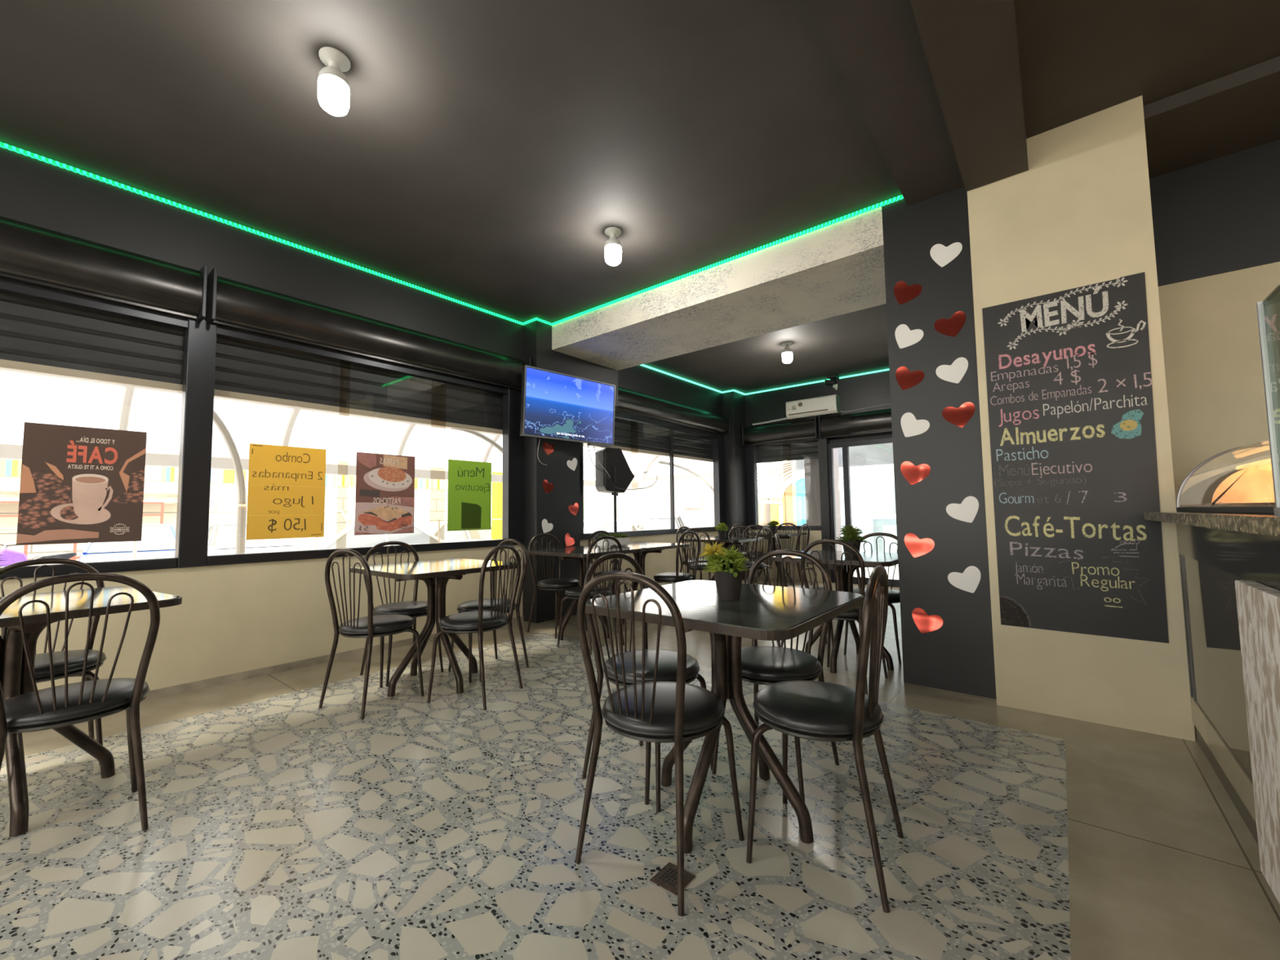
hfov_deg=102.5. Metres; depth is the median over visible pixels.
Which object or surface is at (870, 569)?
pavement
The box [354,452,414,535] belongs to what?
poster
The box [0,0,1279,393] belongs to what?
ceiling
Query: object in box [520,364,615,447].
television
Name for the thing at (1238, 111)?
ceiling beam
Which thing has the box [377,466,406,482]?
print
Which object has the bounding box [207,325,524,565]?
window
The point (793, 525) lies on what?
cafe chair
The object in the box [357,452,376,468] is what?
print
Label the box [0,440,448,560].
building
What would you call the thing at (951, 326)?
heart
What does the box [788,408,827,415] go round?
outlet
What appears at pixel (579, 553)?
cafe table
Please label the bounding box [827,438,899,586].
door
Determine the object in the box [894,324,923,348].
heart
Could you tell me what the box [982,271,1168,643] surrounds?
menu board
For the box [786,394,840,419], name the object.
air conditioner
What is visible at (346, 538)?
car
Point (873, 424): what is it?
roller shutter
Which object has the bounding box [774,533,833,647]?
cafe chair
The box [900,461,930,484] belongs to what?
heart
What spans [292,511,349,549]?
car
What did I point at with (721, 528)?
potted plant
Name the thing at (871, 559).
cafe table
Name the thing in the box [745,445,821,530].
window
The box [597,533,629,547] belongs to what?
planter box
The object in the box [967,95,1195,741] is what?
wall
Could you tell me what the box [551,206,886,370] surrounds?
beam
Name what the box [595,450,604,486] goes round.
grille
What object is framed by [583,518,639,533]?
car
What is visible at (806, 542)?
cafe chair
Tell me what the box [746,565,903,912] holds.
cafe chair
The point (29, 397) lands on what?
awning
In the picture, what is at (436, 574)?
cafe table
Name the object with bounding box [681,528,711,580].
cafe chair
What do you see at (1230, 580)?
counter
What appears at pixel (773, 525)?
potted plant
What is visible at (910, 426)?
heart
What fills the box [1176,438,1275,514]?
display case
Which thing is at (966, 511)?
heart
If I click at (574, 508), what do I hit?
heart
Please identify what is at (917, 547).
heart
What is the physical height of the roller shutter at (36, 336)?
0.795 m
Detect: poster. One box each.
[16,422,146,545]
[245,443,326,539]
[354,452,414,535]
[447,459,491,531]
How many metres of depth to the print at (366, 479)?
4.25 m
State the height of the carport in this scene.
3.450 m
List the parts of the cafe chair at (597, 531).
frame, seat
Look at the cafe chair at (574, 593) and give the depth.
4.17 m
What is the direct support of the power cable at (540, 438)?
hanging from the television
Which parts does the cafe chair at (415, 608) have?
leg, leg, frame, seat, leg, leg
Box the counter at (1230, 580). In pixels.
[1175,523,1279,904]
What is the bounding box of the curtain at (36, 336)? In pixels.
[0,293,185,384]
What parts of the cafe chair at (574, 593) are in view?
leg, seat, leg, frame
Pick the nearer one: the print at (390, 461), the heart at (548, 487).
the print at (390, 461)
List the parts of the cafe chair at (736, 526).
frame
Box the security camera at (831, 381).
[824,374,838,390]
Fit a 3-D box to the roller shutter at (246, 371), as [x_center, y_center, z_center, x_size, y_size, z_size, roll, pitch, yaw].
[-2.051,-0.926,4.404,0.280,0.795,2.595,-4,-5,39]
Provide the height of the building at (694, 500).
3.580 m
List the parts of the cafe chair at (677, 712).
leg, frame, leg, seat, leg, leg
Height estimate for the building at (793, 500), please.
5.500 m
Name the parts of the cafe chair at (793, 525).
frame, leg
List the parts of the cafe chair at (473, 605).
leg, leg, seat, leg, frame, leg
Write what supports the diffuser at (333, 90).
attached to the ceiling lamp at (333, 86)
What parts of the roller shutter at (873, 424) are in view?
plate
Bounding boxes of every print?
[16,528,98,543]
[50,503,111,524]
[75,476,105,483]
[354,502,413,534]
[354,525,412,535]
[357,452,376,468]
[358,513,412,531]
[362,506,409,519]
[363,471,409,491]
[364,511,377,515]
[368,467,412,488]
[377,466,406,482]
[383,454,407,469]
[388,496,413,506]
[401,512,411,517]
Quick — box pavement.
[853,567,898,579]
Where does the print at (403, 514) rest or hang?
attached to the poster at (384, 502)
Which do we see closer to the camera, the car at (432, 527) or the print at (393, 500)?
the print at (393, 500)
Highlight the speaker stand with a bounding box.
[608,495,628,591]
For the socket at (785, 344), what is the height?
0.060 m
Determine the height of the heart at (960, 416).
0.150 m
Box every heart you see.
[542,441,554,455]
[542,480,554,493]
[542,519,553,533]
[564,533,575,546]
[566,457,577,471]
[568,502,578,515]
[893,280,921,304]
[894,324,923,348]
[895,366,924,390]
[900,412,929,436]
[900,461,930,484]
[904,533,934,557]
[911,607,942,633]
[929,242,962,266]
[933,311,965,337]
[935,357,968,383]
[942,401,975,427]
[946,496,978,522]
[947,565,981,592]
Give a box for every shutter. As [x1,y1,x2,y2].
[0,216,208,391]
[205,266,531,434]
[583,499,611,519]
[600,386,730,462]
[742,416,819,463]
[818,408,892,444]
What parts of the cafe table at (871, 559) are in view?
leg, leg, leg, leg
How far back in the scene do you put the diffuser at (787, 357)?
6.23 m
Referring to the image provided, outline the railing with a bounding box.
[0,501,164,559]
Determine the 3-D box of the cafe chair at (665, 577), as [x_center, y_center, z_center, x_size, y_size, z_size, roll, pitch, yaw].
[0.345,0.967,5.170,0.426,0.908,0.405,-4,-5,39]
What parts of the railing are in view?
post, post, rail, rail, post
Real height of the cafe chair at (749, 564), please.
0.908 m
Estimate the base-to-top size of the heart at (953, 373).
0.156 m
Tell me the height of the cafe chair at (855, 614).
0.908 m
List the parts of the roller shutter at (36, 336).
plate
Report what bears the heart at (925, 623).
attached to the pillar
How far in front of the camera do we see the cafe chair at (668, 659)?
2.12 m
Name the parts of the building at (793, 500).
yellow post, orange panel, blue panel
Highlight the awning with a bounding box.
[0,368,713,553]
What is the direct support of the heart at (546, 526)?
attached to the wall at (34, 192)
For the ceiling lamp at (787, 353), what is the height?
0.245 m
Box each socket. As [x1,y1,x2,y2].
[318,46,350,71]
[604,226,621,237]
[781,342,791,346]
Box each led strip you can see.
[0,142,903,325]
[640,364,829,395]
[839,368,888,378]
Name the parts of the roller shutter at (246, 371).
plate, plate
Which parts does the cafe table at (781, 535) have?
leg, leg, leg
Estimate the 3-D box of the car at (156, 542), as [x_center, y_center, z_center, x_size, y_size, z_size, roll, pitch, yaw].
[-12.067,1.810,12.268,1.740,1.485,3.686,3,-5,-45]
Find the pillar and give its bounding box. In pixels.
[881,186,996,699]
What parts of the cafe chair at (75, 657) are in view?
frame, seat, leg, leg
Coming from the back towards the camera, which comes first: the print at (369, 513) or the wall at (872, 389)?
the wall at (872, 389)
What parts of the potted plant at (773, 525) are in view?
pot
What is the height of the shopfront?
3.320 m
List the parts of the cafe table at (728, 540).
leg, leg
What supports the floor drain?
on the floor
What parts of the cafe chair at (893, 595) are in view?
leg, seat, frame, leg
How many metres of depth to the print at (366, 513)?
4.20 m
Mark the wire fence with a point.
(135, 543)
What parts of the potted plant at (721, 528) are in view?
pot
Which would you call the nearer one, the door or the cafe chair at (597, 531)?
the cafe chair at (597, 531)
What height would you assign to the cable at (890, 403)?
0.059 m
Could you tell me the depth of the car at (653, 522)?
17.90 m
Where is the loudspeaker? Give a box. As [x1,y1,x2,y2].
[595,448,634,496]
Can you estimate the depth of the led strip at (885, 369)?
7.64 m
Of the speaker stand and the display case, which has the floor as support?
the speaker stand
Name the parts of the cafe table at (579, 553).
leg, leg, leg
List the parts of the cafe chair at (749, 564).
leg, seat, leg, frame, leg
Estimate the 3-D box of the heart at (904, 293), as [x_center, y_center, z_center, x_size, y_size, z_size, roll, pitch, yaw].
[1.725,-1.217,3.309,0.164,0.155,0.002,-4,-5,39]
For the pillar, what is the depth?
3.16 m
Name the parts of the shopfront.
frame, frame, frame, frame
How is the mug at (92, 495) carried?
on the poster at (78, 484)
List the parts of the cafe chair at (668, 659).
leg, frame, seat, leg, leg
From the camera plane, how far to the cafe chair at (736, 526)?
6.91 m
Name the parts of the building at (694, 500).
door panel, door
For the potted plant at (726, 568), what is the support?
on the cafe table at (762, 612)
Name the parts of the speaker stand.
leg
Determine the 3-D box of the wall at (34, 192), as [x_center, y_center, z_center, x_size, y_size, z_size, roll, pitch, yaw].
[-1.824,-0.159,4.644,0.420,3.140,11.470,-4,-5,39]
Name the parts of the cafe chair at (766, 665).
leg, leg, seat, frame, leg, leg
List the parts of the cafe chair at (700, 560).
frame, seat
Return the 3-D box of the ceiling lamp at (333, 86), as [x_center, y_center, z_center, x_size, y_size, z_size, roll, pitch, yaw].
[-1.371,-1.771,2.302,0.124,0.245,0.124,-4,-5,39]
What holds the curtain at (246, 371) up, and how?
hanging from the roller shutter at (246, 371)
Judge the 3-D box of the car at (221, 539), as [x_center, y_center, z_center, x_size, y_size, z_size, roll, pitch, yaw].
[-10.028,1.843,13.187,3.686,1.485,1.740,-4,-5,43]
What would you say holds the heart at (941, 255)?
attached to the pillar
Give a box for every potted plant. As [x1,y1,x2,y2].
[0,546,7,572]
[699,541,750,600]
[714,523,728,537]
[767,520,778,533]
[835,524,868,557]
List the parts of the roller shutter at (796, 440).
plate, plate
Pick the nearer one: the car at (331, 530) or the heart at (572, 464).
the heart at (572, 464)
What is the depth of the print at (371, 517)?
4.27 m
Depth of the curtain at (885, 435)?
7.76 m
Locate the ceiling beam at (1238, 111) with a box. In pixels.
[1142,56,1279,178]
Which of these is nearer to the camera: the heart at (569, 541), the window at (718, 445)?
the heart at (569, 541)
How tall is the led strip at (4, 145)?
0.019 m
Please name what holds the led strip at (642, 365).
attached to the ceiling
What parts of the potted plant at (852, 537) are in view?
pot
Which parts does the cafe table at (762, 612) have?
leg, leg, leg, leg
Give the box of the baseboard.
[143,615,523,700]
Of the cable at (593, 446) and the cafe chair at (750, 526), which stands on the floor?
the cafe chair at (750, 526)
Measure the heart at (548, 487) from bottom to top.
0.143 m
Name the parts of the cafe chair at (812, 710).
leg, leg, seat, frame, leg, leg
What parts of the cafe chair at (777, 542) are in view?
frame, seat, leg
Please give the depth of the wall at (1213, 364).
2.92 m
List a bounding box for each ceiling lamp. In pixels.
[317,46,350,116]
[604,226,622,266]
[781,342,792,363]
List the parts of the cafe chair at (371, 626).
leg, frame, leg, seat, leg, leg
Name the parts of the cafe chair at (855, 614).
leg, leg, frame, seat, leg, leg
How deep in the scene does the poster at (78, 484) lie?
2.96 m
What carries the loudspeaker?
on the speaker stand
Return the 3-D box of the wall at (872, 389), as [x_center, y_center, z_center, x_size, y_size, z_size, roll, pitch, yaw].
[3.187,-0.017,7.813,3.340,3.140,0.220,-4,-5,39]
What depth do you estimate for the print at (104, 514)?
2.95 m
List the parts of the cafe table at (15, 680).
leg, leg, leg, leg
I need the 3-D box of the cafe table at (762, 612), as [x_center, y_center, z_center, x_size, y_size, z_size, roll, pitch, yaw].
[0.323,0.823,1.901,0.806,0.764,0.806,-4,-5,39]
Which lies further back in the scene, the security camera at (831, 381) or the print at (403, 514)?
the security camera at (831, 381)
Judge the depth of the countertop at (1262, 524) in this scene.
1.26 m
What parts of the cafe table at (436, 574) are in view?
leg, leg, leg, leg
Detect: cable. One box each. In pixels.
[537,438,546,465]
[586,443,657,489]
[593,446,610,477]
[840,403,890,412]
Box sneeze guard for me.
[1256,300,1279,515]
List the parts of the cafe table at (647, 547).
leg, leg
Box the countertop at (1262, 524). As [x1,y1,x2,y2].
[1143,511,1279,537]
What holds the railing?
on the ground
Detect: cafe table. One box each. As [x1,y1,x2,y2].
[0,586,182,836]
[350,558,516,697]
[525,546,642,639]
[584,580,863,853]
[588,542,690,623]
[680,536,763,581]
[737,532,807,585]
[770,550,897,672]
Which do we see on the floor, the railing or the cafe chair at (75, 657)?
the cafe chair at (75, 657)
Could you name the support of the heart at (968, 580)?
attached to the pillar
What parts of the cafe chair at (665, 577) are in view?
seat, frame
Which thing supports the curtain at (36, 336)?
hanging from the roller shutter at (36, 336)
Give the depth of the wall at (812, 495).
8.38 m
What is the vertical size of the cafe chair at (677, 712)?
0.908 m
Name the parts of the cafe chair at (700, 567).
seat, leg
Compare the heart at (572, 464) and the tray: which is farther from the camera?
the heart at (572, 464)
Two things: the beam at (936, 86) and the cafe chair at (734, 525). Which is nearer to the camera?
the beam at (936, 86)
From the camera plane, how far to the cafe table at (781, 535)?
7.65 m
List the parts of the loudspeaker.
handle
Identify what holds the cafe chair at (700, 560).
on the floor
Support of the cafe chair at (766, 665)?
on the floor
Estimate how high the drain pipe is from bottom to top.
0.059 m
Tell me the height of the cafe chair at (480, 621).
0.908 m
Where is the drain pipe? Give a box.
[752,417,787,425]
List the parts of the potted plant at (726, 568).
pot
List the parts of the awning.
post, post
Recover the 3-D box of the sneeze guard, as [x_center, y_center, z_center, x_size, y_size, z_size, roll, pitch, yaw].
[1.168,-0.235,0.607,0.330,0.562,1.196,-4,-5,39]
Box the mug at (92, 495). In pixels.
[71,474,113,519]
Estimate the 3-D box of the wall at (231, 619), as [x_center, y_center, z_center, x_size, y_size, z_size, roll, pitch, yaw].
[-1.893,1.019,4.636,0.200,0.790,11.470,-4,-5,39]
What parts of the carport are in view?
post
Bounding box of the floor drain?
[649,862,695,895]
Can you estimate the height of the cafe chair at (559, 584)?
0.908 m
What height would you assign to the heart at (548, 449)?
0.140 m
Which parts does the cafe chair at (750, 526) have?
frame, seat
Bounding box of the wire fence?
[0,518,502,559]
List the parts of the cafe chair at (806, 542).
leg, leg, leg, frame, leg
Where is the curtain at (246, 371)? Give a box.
[214,337,502,429]
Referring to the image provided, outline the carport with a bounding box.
[756,460,802,525]
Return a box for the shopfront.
[795,443,897,566]
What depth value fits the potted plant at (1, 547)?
2.05 m
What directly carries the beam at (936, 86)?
attached to the ceiling
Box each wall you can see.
[0,141,749,623]
[0,530,720,690]
[744,368,891,582]
[804,448,842,551]
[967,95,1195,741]
[1149,139,1279,511]
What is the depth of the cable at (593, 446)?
5.88 m
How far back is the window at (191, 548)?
3.30 m
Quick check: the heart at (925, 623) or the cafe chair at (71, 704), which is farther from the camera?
the heart at (925, 623)
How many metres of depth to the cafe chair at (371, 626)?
2.93 m
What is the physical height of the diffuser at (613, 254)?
0.120 m
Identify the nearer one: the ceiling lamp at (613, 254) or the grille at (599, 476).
the ceiling lamp at (613, 254)
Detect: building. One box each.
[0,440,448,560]
[583,471,770,527]
[770,478,806,525]
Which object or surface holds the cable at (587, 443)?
attached to the television
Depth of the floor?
1.73 m
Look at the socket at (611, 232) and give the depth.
3.72 m
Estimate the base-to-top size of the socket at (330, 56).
0.060 m
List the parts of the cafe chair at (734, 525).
frame, seat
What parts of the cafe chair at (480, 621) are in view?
leg, leg, seat, leg, frame, leg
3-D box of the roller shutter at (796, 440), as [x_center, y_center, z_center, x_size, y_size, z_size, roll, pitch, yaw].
[2.321,-0.633,8.425,1.270,0.625,0.310,-4,-5,39]
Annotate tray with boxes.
[1176,506,1275,514]
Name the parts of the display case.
copper panel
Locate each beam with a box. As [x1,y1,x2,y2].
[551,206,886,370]
[804,0,1028,205]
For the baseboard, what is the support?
attached to the wall at (231, 619)
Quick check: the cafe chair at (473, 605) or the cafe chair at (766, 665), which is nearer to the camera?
the cafe chair at (766, 665)
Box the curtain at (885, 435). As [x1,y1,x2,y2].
[829,431,892,444]
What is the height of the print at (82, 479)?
0.040 m
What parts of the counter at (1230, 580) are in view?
glass, stone panel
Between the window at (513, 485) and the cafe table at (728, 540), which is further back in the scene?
the cafe table at (728, 540)
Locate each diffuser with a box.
[317,74,349,116]
[604,244,622,266]
[782,351,792,363]
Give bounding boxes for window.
[0,278,217,580]
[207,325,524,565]
[579,412,726,539]
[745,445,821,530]
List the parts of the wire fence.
post, rail, post, post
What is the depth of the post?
14.94 m
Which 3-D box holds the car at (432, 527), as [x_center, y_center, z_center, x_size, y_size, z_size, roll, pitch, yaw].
[-5.358,1.973,15.787,1.740,1.445,4.265,-4,-5,44]
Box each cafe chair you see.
[0,558,106,764]
[0,573,159,831]
[318,548,424,719]
[360,541,443,686]
[426,544,523,710]
[448,538,528,681]
[527,533,587,638]
[556,535,624,654]
[574,571,744,915]
[582,552,713,812]
[587,530,637,622]
[653,530,700,583]
[675,526,715,580]
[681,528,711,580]
[711,549,839,802]
[728,525,755,584]
[731,523,765,581]
[740,526,772,585]
[743,524,781,586]
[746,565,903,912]
[767,522,800,583]
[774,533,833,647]
[776,523,812,586]
[800,538,888,694]
[844,532,901,663]
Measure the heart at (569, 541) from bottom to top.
0.144 m
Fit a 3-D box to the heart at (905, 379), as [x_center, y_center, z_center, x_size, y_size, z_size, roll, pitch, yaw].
[1.723,-0.656,3.280,0.165,0.155,0.002,-4,-5,39]
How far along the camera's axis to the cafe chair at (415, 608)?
3.57 m
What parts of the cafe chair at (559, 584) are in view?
leg, frame, leg, seat, leg, leg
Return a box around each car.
[79,524,175,562]
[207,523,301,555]
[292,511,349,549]
[301,523,444,550]
[420,520,491,542]
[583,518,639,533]
[636,515,684,530]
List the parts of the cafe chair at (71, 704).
leg, seat, frame, leg, leg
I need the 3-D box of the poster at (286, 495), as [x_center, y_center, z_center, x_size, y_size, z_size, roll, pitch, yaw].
[-2.569,0.089,3.753,0.002,0.672,0.484,-4,-5,39]
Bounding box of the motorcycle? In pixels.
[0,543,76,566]
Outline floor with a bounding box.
[0,577,1279,959]

